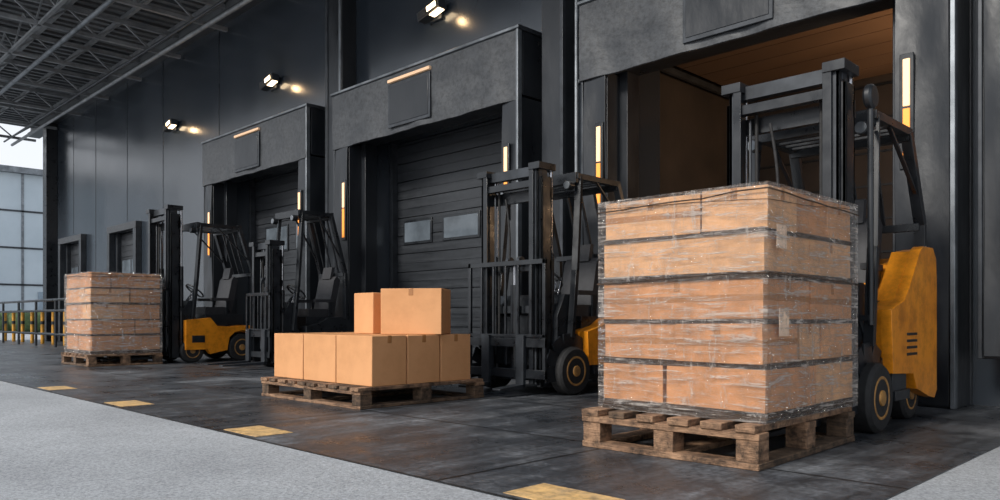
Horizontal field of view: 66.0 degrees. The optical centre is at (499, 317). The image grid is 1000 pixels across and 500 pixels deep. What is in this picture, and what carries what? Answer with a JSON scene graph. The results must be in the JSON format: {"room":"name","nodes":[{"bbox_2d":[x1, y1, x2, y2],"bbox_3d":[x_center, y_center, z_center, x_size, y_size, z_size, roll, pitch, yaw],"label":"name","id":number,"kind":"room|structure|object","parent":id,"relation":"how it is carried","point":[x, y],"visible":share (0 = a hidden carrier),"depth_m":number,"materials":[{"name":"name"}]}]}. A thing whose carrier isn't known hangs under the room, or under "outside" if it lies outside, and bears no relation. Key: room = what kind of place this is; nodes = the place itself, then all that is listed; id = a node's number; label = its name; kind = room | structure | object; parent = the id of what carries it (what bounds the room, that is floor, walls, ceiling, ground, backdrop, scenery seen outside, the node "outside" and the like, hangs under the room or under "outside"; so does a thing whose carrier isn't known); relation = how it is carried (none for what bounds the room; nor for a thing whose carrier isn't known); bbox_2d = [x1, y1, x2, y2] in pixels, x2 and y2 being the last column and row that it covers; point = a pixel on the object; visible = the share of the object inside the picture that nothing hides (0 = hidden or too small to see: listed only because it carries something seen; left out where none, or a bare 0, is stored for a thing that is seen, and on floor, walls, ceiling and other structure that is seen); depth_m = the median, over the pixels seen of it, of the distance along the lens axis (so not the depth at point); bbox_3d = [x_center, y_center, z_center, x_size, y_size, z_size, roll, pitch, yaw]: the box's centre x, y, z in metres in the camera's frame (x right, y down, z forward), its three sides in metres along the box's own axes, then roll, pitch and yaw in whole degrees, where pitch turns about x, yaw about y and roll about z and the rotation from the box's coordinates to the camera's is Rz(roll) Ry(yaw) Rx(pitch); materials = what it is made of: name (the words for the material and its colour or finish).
{"room":"loading area","nodes":[
{"label":"loading area","id":0,"kind":"room"},
{"bbox_2d":[43,123,56,340],"bbox_3d":[-15.744,-3.001,26.951,0.420,7.599,0.349,0,0,45],"label":"wall column","id":1,"kind":"structure","parent":0,"point":[49,135],"depth_m":26.79,"materials":[{"name":"black metal"}]},
{"bbox_2d":[0,0,205,121],"bbox_3d":[-5.038,-7.330,13.347,40.000,0.140,5.750,0,0,45],"label":"ceiling","id":2,"kind":"structure","parent":0,"point":[67,19],"depth_m":20.02,"materials":[{"name":"metal"}]},
{"bbox_2d":[325,0,355,267],"bbox_3d":[-2.938,-3.001,14.159,0.540,7.599,0.329,0,0,45],"label":"wall column","id":3,"kind":"structure","parent":0,"point":[340,15],"depth_m":14.08,"materials":[{"name":"metal"}]},
{"bbox_2d":[57,0,659,332],"bbox_3d":[-6.714,-3.000,18.629,24.360,7.600,0.650,0,0,45],"label":"wall","id":4,"kind":"structure","parent":0,"point":[196,89],"depth_m":17.69,"materials":[{"name":"grey metal"}]},
{"bbox_2d":[58,234,85,340],"bbox_3d":[-14.203,-0.951,25.537,2.400,3.499,0.168,0,0,45],"label":"trim","id":5,"kind":"structure","parent":4,"relation":"attached to","point":[81,238],"depth_m":26.20,"materials":[{"name":"grey metal"}]},
{"bbox_2d":[66,244,78,288],"bbox_3d":[-14.047,-0.911,25.693,1.996,3.414,0.210,0,0,45],"label":"door","id":6,"kind":"structure","parent":4,"relation":"in","point":[72,251],"depth_m":26.23,"materials":[{"name":"black metal"}]},
{"bbox_2d":[57,101,95,340],"bbox_3d":[-2.397,-3.001,13.831,36.950,7.599,0.030,0,0,45],"label":"trim","id":7,"kind":"structure","parent":4,"relation":"attached to","point":[95,101],"depth_m":24.11,"materials":[{"name":"black metal"}]},
{"bbox_2d":[107,220,140,273],"bbox_3d":[-10.844,-0.951,22.178,2.300,3.499,0.168,0,0,45],"label":"trim","id":8,"kind":"structure","parent":4,"relation":"attached to","point":[135,225],"depth_m":21.78,"materials":[{"name":"grey metal"}]},
{"bbox_2d":[116,232,132,273],"bbox_3d":[-10.688,-0.911,22.334,1.896,3.414,0.210,0,0,45],"label":"door","id":9,"kind":"structure","parent":4,"relation":"in","point":[124,242],"depth_m":22.71,"materials":[{"name":"black metal"}]},
{"bbox_2d":[163,118,177,132],"bbox_3d":[-8.432,-4.925,19.713,0.556,0.256,0.244,0,0,45],"label":"wall lamp","id":10,"kind":"object","parent":4,"relation":"attached to","point":[171,125],"visible":1,"depth_m":19.62,"materials":[{"name":"grey metal"}]},
{"bbox_2d":[259,73,279,90],"bbox_3d":[-4.811,-4.925,16.092,0.556,0.256,0.244,0,0,45],"label":"wall lamp","id":11,"kind":"object","parent":4,"relation":"attached to","point":[270,82],"visible":1,"depth_m":16.00,"materials":[{"name":"grey metal"}]},
{"bbox_2d":[249,171,297,324],"bbox_3d":[-4.426,-1.236,16.539,3.646,4.064,0.210,0,0,45],"label":"door","id":12,"kind":"structure","parent":4,"relation":"in","point":[268,197],"depth_m":17.07,"materials":[{"name":"black metal"}]},
{"bbox_2d":[417,0,446,24],"bbox_3d":[-1.092,-4.925,12.373,0.556,0.256,0.244,0,0,45],"label":"wall lamp","id":13,"kind":"object","parent":4,"relation":"attached to","point":[433,12],"visible":1,"depth_m":12.31,"materials":[{"name":"grey metal"}]},
{"bbox_2d":[330,24,541,327],"bbox_3d":[-1.189,-1.591,12.218,4.600,4.779,0.598,0,0,45],"label":"shelter","id":14,"kind":"object","parent":4,"relation":"attached to","point":[500,71],"visible":0.62,"depth_m":11.76,"materials":[{"name":"fabric"}]},
{"bbox_2d":[390,119,501,362],"bbox_3d":[-0.608,-1.236,12.721,3.746,4.064,0.210,0,0,45],"label":"door","id":15,"kind":"structure","parent":4,"relation":"in","point":[436,190],"depth_m":13.13,"materials":[{"name":"black metal"}]},
{"bbox_2d":[574,0,580,171],"bbox_3d":[1.071,-2.960,10.220,0.080,7.480,0.226,0,0,45],"label":"downpipe","id":16,"kind":"object","parent":4,"relation":"attached to","point":[577,83],"visible":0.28,"depth_m":10.14,"materials":[{"name":"metal"}]},
{"bbox_2d":[0,340,999,499],"bbox_3d":[-6.735,0.898,16.741,30.800,0.203,9.250,0,0,45],"label":"floor","id":17,"kind":"structure","parent":0,"point":[496,443],"depth_m":5.15,"materials":[{"name":"grey concrete"}]},
{"bbox_2d":[0,298,66,346],"bbox_3d":[-13.895,0.136,22.804,14.170,1.341,0.070,0,0,45],"label":"handrail","id":18,"kind":"object","parent":17,"relation":"on","point":[55,310],"visible":0.41,"depth_m":22.50,"materials":[{"name":"black metal"}]},
{"bbox_2d":[61,352,162,366],"bbox_3d":[-6.792,0.700,13.459,1.450,0.200,1.228,0,0,45],"label":"wooden pallet","id":19,"kind":"object","parent":17,"relation":"on","point":[78,359],"visible":0.81,"depth_m":13.07,"materials":[{"name":"brown wood"}]},
{"bbox_2d":[64,272,161,354],"bbox_3d":[-6.774,-0.086,13.477,1.380,1.369,1.180,0,0,45],"label":"stack","id":20,"kind":"object","parent":19,"relation":"on","point":[106,313],"visible":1,"depth_m":13.01,"materials":[{"name":"cardboard"}]},
{"bbox_2d":[96,204,251,362],"bbox_3d":[-5.945,-0.599,14.137,1.264,2.798,2.724,0,0,45],"label":"forklift","id":21,"kind":"object","parent":17,"relation":"on","point":[188,332],"visible":0.89,"depth_m":13.95,"materials":[{"name":"metal"}]},
{"bbox_2d":[201,103,324,353],"bbox_3d":[-4.975,-1.591,16.005,4.490,4.779,0.598,0,0,45],"label":"shelter","id":22,"kind":"object","parent":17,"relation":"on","point":[294,137],"visible":0.63,"depth_m":15.41,"materials":[{"name":"fabric"}]},
{"bbox_2d":[204,209,353,366],"bbox_3d":[-3.560,-0.470,12.491,0.952,2.540,2.250,0,0,45],"label":"forklift","id":23,"kind":"object","parent":17,"relation":"on","point":[270,314],"visible":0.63,"depth_m":12.39,"materials":[{"name":"metal"}]},
{"bbox_2d":[261,376,483,409],"bbox_3d":[-1.313,0.705,7.837,1.760,0.190,1.527,0,0,45],"label":"wooden pallet","id":24,"kind":"object","parent":17,"relation":"on","point":[361,396],"visible":0.72,"depth_m":7.31,"materials":[{"name":"brown wood"}]},
{"bbox_2d":[274,333,334,378],"bbox_3d":[-2.015,0.383,7.955,0.570,0.452,0.386,0,0,45],"label":"cardboard box","id":25,"kind":"object","parent":24,"relation":"on","point":[288,347],"visible":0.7,"depth_m":7.81,"materials":[{"name":"brown cardboard"}]},
{"bbox_2d":[304,334,361,382],"bbox_3d":[-1.605,0.383,7.545,0.570,0.452,0.386,0,0,45],"label":"cardboard box","id":26,"kind":"object","parent":24,"relation":"on","point":[319,349],"visible":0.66,"depth_m":7.40,"materials":[{"name":"brown cardboard"}]},
{"bbox_2d":[322,332,348,333],"bbox_3d":[-1.732,0.383,8.238,0.570,0.452,0.386,0,0,45],"label":"cardboard box","id":27,"kind":"object","parent":24,"relation":"on","point":[322,332],"visible":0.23,"depth_m":8.41,"materials":[{"name":"brown cardboard"}]},
{"bbox_2d":[336,334,405,386],"bbox_3d":[-1.195,0.383,7.135,0.570,0.452,0.386,0,0,45],"label":"cardboard box","id":28,"kind":"object","parent":24,"relation":"on","point":[371,360],"visible":1,"depth_m":6.96,"materials":[{"name":"brown cardboard"}]},
{"bbox_2d":[376,334,438,383],"bbox_3d":[-0.912,0.383,7.418,0.570,0.452,0.386,0,0,45],"label":"cardboard box","id":29,"kind":"object","parent":24,"relation":"on","point":[422,350],"visible":0.62,"depth_m":7.20,"materials":[{"name":"brown cardboard"}]},
{"bbox_2d":[381,288,450,333],"bbox_3d":[-0.820,-0.064,7.552,0.600,0.442,0.404,0,0,9],"label":"cardboard box","id":30,"kind":"object","parent":29,"relation":"on","point":[403,310],"visible":1,"depth_m":7.36,"materials":[{"name":"brown cardboard"}]},
{"bbox_2d":[435,334,469,381],"bbox_3d":[-0.629,0.383,7.700,0.570,0.452,0.386,0,0,45],"label":"cardboard box","id":31,"kind":"object","parent":24,"relation":"on","point":[454,349],"visible":0.44,"depth_m":7.49,"materials":[{"name":"brown cardboard"}]},
{"bbox_3d":[-1.322,0.383,7.828,0.570,0.452,0.386,0,0,45],"label":"cardboard box","id":32,"kind":"object","parent":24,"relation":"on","visible":0},
{"bbox_2d":[354,292,380,333],"bbox_3d":[-1.202,-0.049,7.934,0.324,0.412,0.500,0,0,44],"label":"cardboard box","id":33,"kind":"object","parent":32,"relation":"on","point":[367,306],"visible":0.52,"depth_m":7.71,"materials":[{"name":"brown cardboard"}]},
{"bbox_2d":[458,161,624,394],"bbox_3d":[0.506,-0.400,8.595,1.312,2.400,2.050,0,0,45],"label":"forklift","id":34,"kind":"object","parent":17,"relation":"on","point":[545,337],"visible":0.86,"depth_m":8.19,"materials":[{"name":"metal"}]},
{"bbox_2d":[582,406,854,470],"bbox_3d":[1.404,0.682,4.897,1.160,0.234,1.405,0,0,44],"label":"wooden pallet","id":35,"kind":"object","parent":17,"relation":"on","point":[753,453],"visible":0.78,"depth_m":4.47,"materials":[{"name":"brown wood"}]},
{"bbox_2d":[597,184,858,423],"bbox_3d":[1.464,-0.083,4.914,1.140,1.294,1.280,0,0,45],"label":"stack","id":36,"kind":"object","parent":35,"relation":"on","point":[734,304],"visible":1,"depth_m":4.45,"materials":[{"name":"cardboard"}]},
{"bbox_2d":[699,58,936,439],"bbox_3d":[2.196,-0.470,5.675,1.152,2.540,2.710,0,0,45],"label":"forklift","id":37,"kind":"object","parent":17,"relation":"on","point":[895,360],"visible":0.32,"depth_m":5.61,"materials":[{"name":"metal"}]},
{"bbox_2d":[0,333,999,499],"bbox_3d":[-21.213,0.953,35.355,160.000,0.294,100.000,0,0,45],"label":"apron","id":38,"kind":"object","parent":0,"point":[53,446],"visible":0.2,"depth_m":4.12,"materials":[{"name":"grey concrete"}]},
{"bbox_2d":[0,309,40,331],"bbox_3d":[-25.638,0.240,45.070,2.019,1.599,14.997,0,0,45],"label":"hedge","id":39,"kind":"object","parent":38,"relation":"on","point":[9,315],"visible":0.04,"depth_m":42.94,"materials":[{"name":"green plant"}]},
{"bbox_2d":[0,164,42,310],"bbox_3d":[-29.981,-4.694,56.144,2.600,11.000,53.400,0,0,45],"label":"building","id":40,"kind":"object","parent":38,"relation":"on","point":[21,188],"visible":0.04,"depth_m":52.29,"materials":[{"name":"grey glass"}]},
{"bbox_2d":[5,312,66,345],"bbox_3d":[-13.877,0.313,23.635,15.064,0.986,0.114,0,0,45],"label":"bollards","id":41,"kind":"object","parent":38,"relation":"on","point":[42,322],"visible":0.41,"depth_m":24.80,"materials":[{"name":"yellow metal"}]},
{"bbox_2d":[0,0,264,141],"bbox_3d":[-5.190,-6.930,13.181,40.040,0.740,5.300,0,0,45],"label":"canopy roof truss","id":42,"kind":"object","parent":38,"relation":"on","point":[61,6],"visible":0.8,"depth_m":19.59,"materials":[{"name":"grey metal"}]},
{"bbox_2d":[0,0,252,145],"bbox_3d":[-4.635,-6.455,13.750,40.000,0.170,2.007,0,0,45],"label":"ceiling pipe","id":43,"kind":"object","parent":42,"relation":"attached to","point":[107,3],"visible":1,"depth_m":18.77,"materials":[{"name":"metal"}]},
{"bbox_2d":[542,0,573,291],"bbox_3d":[0.802,-3.001,10.419,0.400,7.599,0.329,0,0,45],"label":"wall column","id":44,"kind":"structure","parent":0,"point":[557,15],"depth_m":10.30,"materials":[{"name":"metal"}]},
{"bbox_2d":[660,66,728,197],"bbox_3d":[2.988,-1.500,11.579,0.150,4.600,3.099,0,0,45],"label":"wall","id":45,"kind":"structure","parent":0,"point":[693,118],"depth_m":11.28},
{"bbox_2d":[748,73,892,258],"bbox_3d":[5.668,-1.500,10.971,4.500,4.600,0.170,0,0,45],"label":"wall","id":46,"kind":"structure","parent":0,"point":[884,83],"depth_m":11.25,"materials":[{"name":"black metal"}]},
{"bbox_2d":[973,0,999,406],"bbox_3d":[4.596,-3.000,7.319,1.050,7.600,0.650,0,0,45],"label":"wall","id":47,"kind":"structure","parent":0,"point":[986,372],"depth_m":7.08,"materials":[{"name":"grey metal"}]},
{"bbox_3d":[3.062,-5.150,8.853,3.290,3.300,0.650,0,0,45],"label":"wall","id":48,"kind":"structure","parent":0,"visible":0},
{"bbox_2d":[577,0,972,409],"bbox_3d":[2.658,-1.591,8.371,4.240,4.779,0.598,0,0,45],"label":"shelter","id":49,"kind":"object","parent":48,"relation":"attached to","point":[621,41],"visible":0.62,"depth_m":7.35,"materials":[{"name":"fabric"}]},
{"bbox_3d":[6.170,-4.975,5.745,3.400,3.650,0.650,0,0,45],"label":"wall","id":50,"kind":"structure","parent":0,"visible":0},
{"bbox_2d":[978,0,999,358],"bbox_3d":[5.737,-1.815,5.292,4.230,4.330,0.598,0,0,45],"label":"shelter","id":51,"kind":"object","parent":50,"relation":"attached to","point":[988,10],"visible":1,"depth_m":6.55,"materials":[{"name":"fabric"}]},
{"bbox_3d":[4.607,-3.850,9.960,4.730,0.100,3.099,0,0,45],"label":"ceiling","id":52,"kind":"structure","parent":0,"visible":0},
{"bbox_2d":[660,8,892,103],"bbox_3d":[4.310,-3.562,10.122,3.440,0.445,2.890,0,0,45],"label":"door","id":53,"kind":"structure","parent":52,"relation":"hanging from","point":[866,41],"depth_m":10.07,"materials":[{"name":"brown wood"}]}
]}

